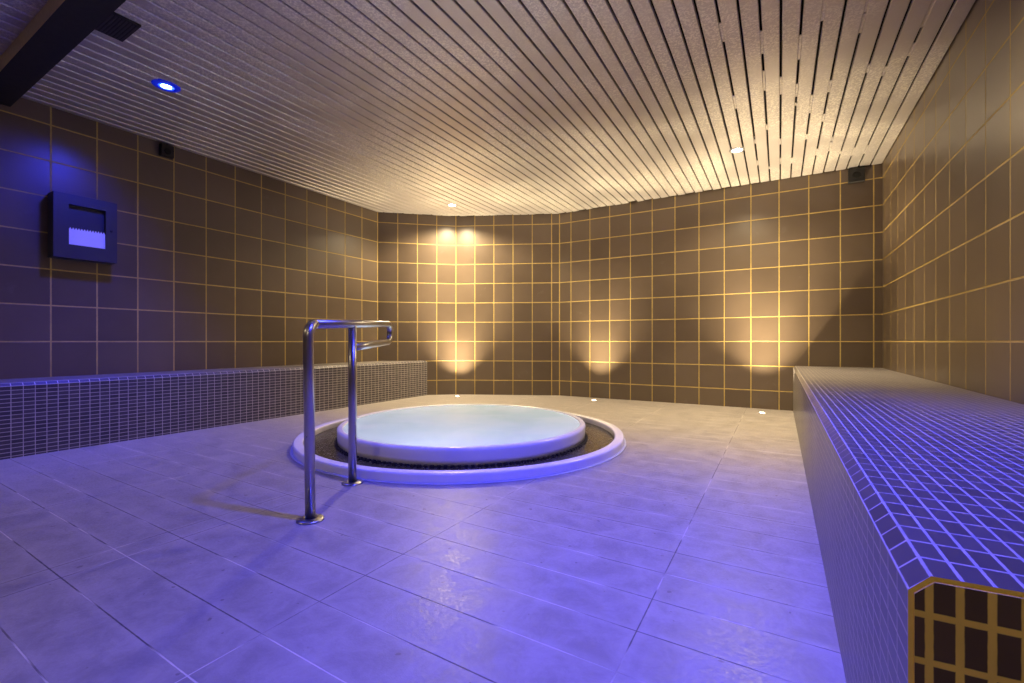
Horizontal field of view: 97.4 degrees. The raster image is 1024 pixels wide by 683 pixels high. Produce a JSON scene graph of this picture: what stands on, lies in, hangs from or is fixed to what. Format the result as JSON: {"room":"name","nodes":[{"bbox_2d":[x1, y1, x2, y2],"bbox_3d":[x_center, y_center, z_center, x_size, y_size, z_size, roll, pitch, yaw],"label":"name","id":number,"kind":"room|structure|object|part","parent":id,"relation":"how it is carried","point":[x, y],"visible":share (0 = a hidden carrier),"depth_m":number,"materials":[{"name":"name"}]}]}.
{"room":"spa hot tub room","nodes":[
{"label":"spa hot tub room","id":0,"kind":"room"},
{"bbox_2d":[0,97,377,378],"bbox_3d":[-3.388,-0.586,3.597,0.120,2.658,5.922,0,0,31],"label":"wall","id":1,"kind":"structure","parent":0,"point":[220,265],"depth_m":4.00,"materials":[{"name":"tile"}]},
{"bbox_2d":[48,191,116,264],"bbox_3d":[-3.309,-0.864,3.477,0.135,0.478,0.368,0,0,31],"label":"dispenser","id":2,"kind":"object","parent":1,"relation":"attached to","point":[83,229],"visible":1,"depth_m":3.43,"materials":[{"name":"plastic"}]},
{"bbox_2d":[159,143,173,158],"bbox_3d":[-3.056,-1.685,3.983,0.054,0.105,0.100,0,0,31],"label":"sensor box","id":3,"kind":"object","parent":1,"relation":"attached to","point":[167,151],"visible":1,"depth_m":3.96,"materials":[{"name":"black paint"}]},
{"bbox_2d":[378,212,455,394],"bbox_3d":[-1.317,-0.586,6.276,1.058,2.658,0.120,0,0,-12],"label":"wall","id":4,"kind":"structure","parent":0,"point":[417,252],"depth_m":6.22,"materials":[{"name":"tile"}]},
{"bbox_2d":[0,394,845,682],"bbox_3d":[-0.595,0.743,2.733,5.565,0.001,7.290,0,0,31],"label":"floor","id":5,"kind":"structure","parent":0,"point":[692,553],"depth_m":1.46,"materials":[{"name":"tile"}]},
{"bbox_2d":[0,361,426,459],"bbox_3d":[-2.405,0.503,4.650,0.487,0.478,3.990,0,0,31],"label":"tiled bench","id":6,"kind":"object","parent":5,"relation":"on","point":[39,415],"visible":1,"depth_m":3.60,"materials":[{"name":"tile"}]},
{"bbox_2d":[296,319,392,524],"bbox_3d":[-0.837,0.302,2.439,0.109,0.879,1.243,0,0,0],"label":"handrail","id":7,"kind":"object","parent":5,"relation":"on","point":[310,517],"visible":1,"depth_m":1.99,"materials":[{"name":"metal"}]},
{"bbox_3d":[-0.843,0.322,1.890,0.050,0.835,0.078,0,0,0],"label":"post","id":8,"kind":"part","parent":7,"relation":"part of","materials":[{"name":"metal"}]},
{"bbox_3d":[-0.837,0.327,2.361,0.041,0.822,0.041,0,0,31],"label":"post","id":9,"kind":"part","parent":7,"relation":"part of","materials":[{"name":"metal"}]},
{"bbox_3d":[-0.834,-0.043,2.493,0.041,0.190,1.134,0,0,1],"label":"rail","id":10,"kind":"part","parent":7,"relation":"part of","materials":[{"name":"metal"}]},
{"bbox_2d":[290,404,626,484],"bbox_3d":[-0.375,1.142,3.569,2.488,1.041,2.488,0,0,31],"label":"hot tub","id":11,"kind":"object","parent":5,"relation":"in","point":[443,444],"visible":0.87,"depth_m":3.03,"materials":[{"name":"white plastic"}]},
{"bbox_2d":[337,404,584,465],"bbox_3d":[-0.375,1.142,3.569,1.890,1.041,1.890,0,0,31],"label":"basin","id":12,"kind":"object","parent":11,"relation":"in","point":[443,434],"depth_m":3.99,"materials":[{"name":"white plastic"}]},
{"bbox_2d":[793,366,1023,682],"bbox_3d":[2.051,0.502,2.475,0.747,0.482,5.024,0,0,31],"label":"tiled bench","id":13,"kind":"object","parent":5,"relation":"on","point":[916,484],"visible":1,"depth_m":0.80,"materials":[{"name":"tile"}]},
{"bbox_3d":[0.785,0.504,0.341,0.745,0.476,0.004,0,0,26],"label":"panel","id":14,"kind":"part","parent":13,"relation":"part of","materials":[{"name":"tile"}]},
{"bbox_2d":[0,0,975,215],"bbox_3d":[-0.595,-1.835,2.733,5.565,0.160,7.290,0,0,31],"label":"ceiling","id":15,"kind":"structure","parent":0,"point":[482,107],"depth_m":3.16,"materials":[{"name":"beige"}]},
{"bbox_2d":[0,0,125,106],"bbox_3d":[-1.206,-1.709,1.704,5.565,0.092,0.153,0,0,31],"label":"ceiling beam","id":16,"kind":"structure","parent":15,"relation":"attached to","point":[59,26],"depth_m":2.50,"materials":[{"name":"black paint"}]},
{"bbox_2d":[95,12,140,41],"bbox_3d":[-2.204,-1.748,2.487,0.250,0.014,0.167,0,0,31],"label":"square panel","id":17,"kind":"object","parent":15,"relation":"attached to","point":[117,26],"visible":0.59,"depth_m":2.49,"materials":[{"name":"black paint"}]},
{"bbox_2d":[151,79,180,92],"bbox_3d":[-2.374,-1.753,3.090,0.166,0.012,0.166,0,0,31],"label":"recessed light","id":18,"kind":"object","parent":15,"relation":"in","point":[164,85],"visible":1,"depth_m":3.08,"materials":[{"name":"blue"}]},
{"bbox_2d":[447,203,456,206],"bbox_3d":[-0.771,-1.753,5.787,0.132,0.012,0.132,0,0,31],"label":"recessed light","id":19,"kind":"object","parent":15,"relation":"in","point":[450,204],"visible":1,"depth_m":5.79,"materials":[{"name":"grey"}]},
{"bbox_2d":[729,147,744,153],"bbox_3d":[2.062,-1.753,4.125,0.132,0.012,0.132,0,0,31],"label":"recessed light","id":20,"kind":"object","parent":15,"relation":"in","point":[737,149],"visible":1,"depth_m":4.12,"materials":[{"name":"grey"}]},
{"bbox_2d":[456,213,559,394],"bbox_3d":[-0.061,-0.586,6.319,1.447,2.658,0.120,0,0,5],"label":"wall","id":21,"kind":"structure","parent":0,"point":[507,266],"depth_m":6.26,"materials":[{"name":"tile"}]},
{"bbox_2d":[559,214,559,394],"bbox_3d":[0.655,-0.506,6.195,0.011,2.498,0.008,0,0,31],"label":"trim","id":22,"kind":"structure","parent":21,"relation":"attached to","point":[559,214],"depth_m":6.19,"materials":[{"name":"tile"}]},
{"bbox_2d":[560,156,882,410],"bbox_3d":[2.187,-0.586,5.372,3.478,2.658,0.120,0,0,30],"label":"wall","id":23,"kind":"structure","parent":0,"point":[715,297],"depth_m":5.15,"materials":[{"name":"tile"}]},
{"bbox_2d":[848,167,864,183],"bbox_3d":[3.465,-1.673,4.527,0.135,0.140,0.054,0,0,31],"label":"sensor box","id":24,"kind":"object","parent":23,"relation":"attached to","point":[855,175],"visible":1,"depth_m":4.51,"materials":[{"name":"black paint"}]},
{"bbox_2d":[883,0,1023,403],"bbox_3d":[1.849,-0.586,1.280,0.120,2.658,7.290,0,0,31],"label":"wall","id":25,"kind":"structure","parent":0,"point":[953,174],"depth_m":2.49,"materials":[{"name":"tile"}]}
]}

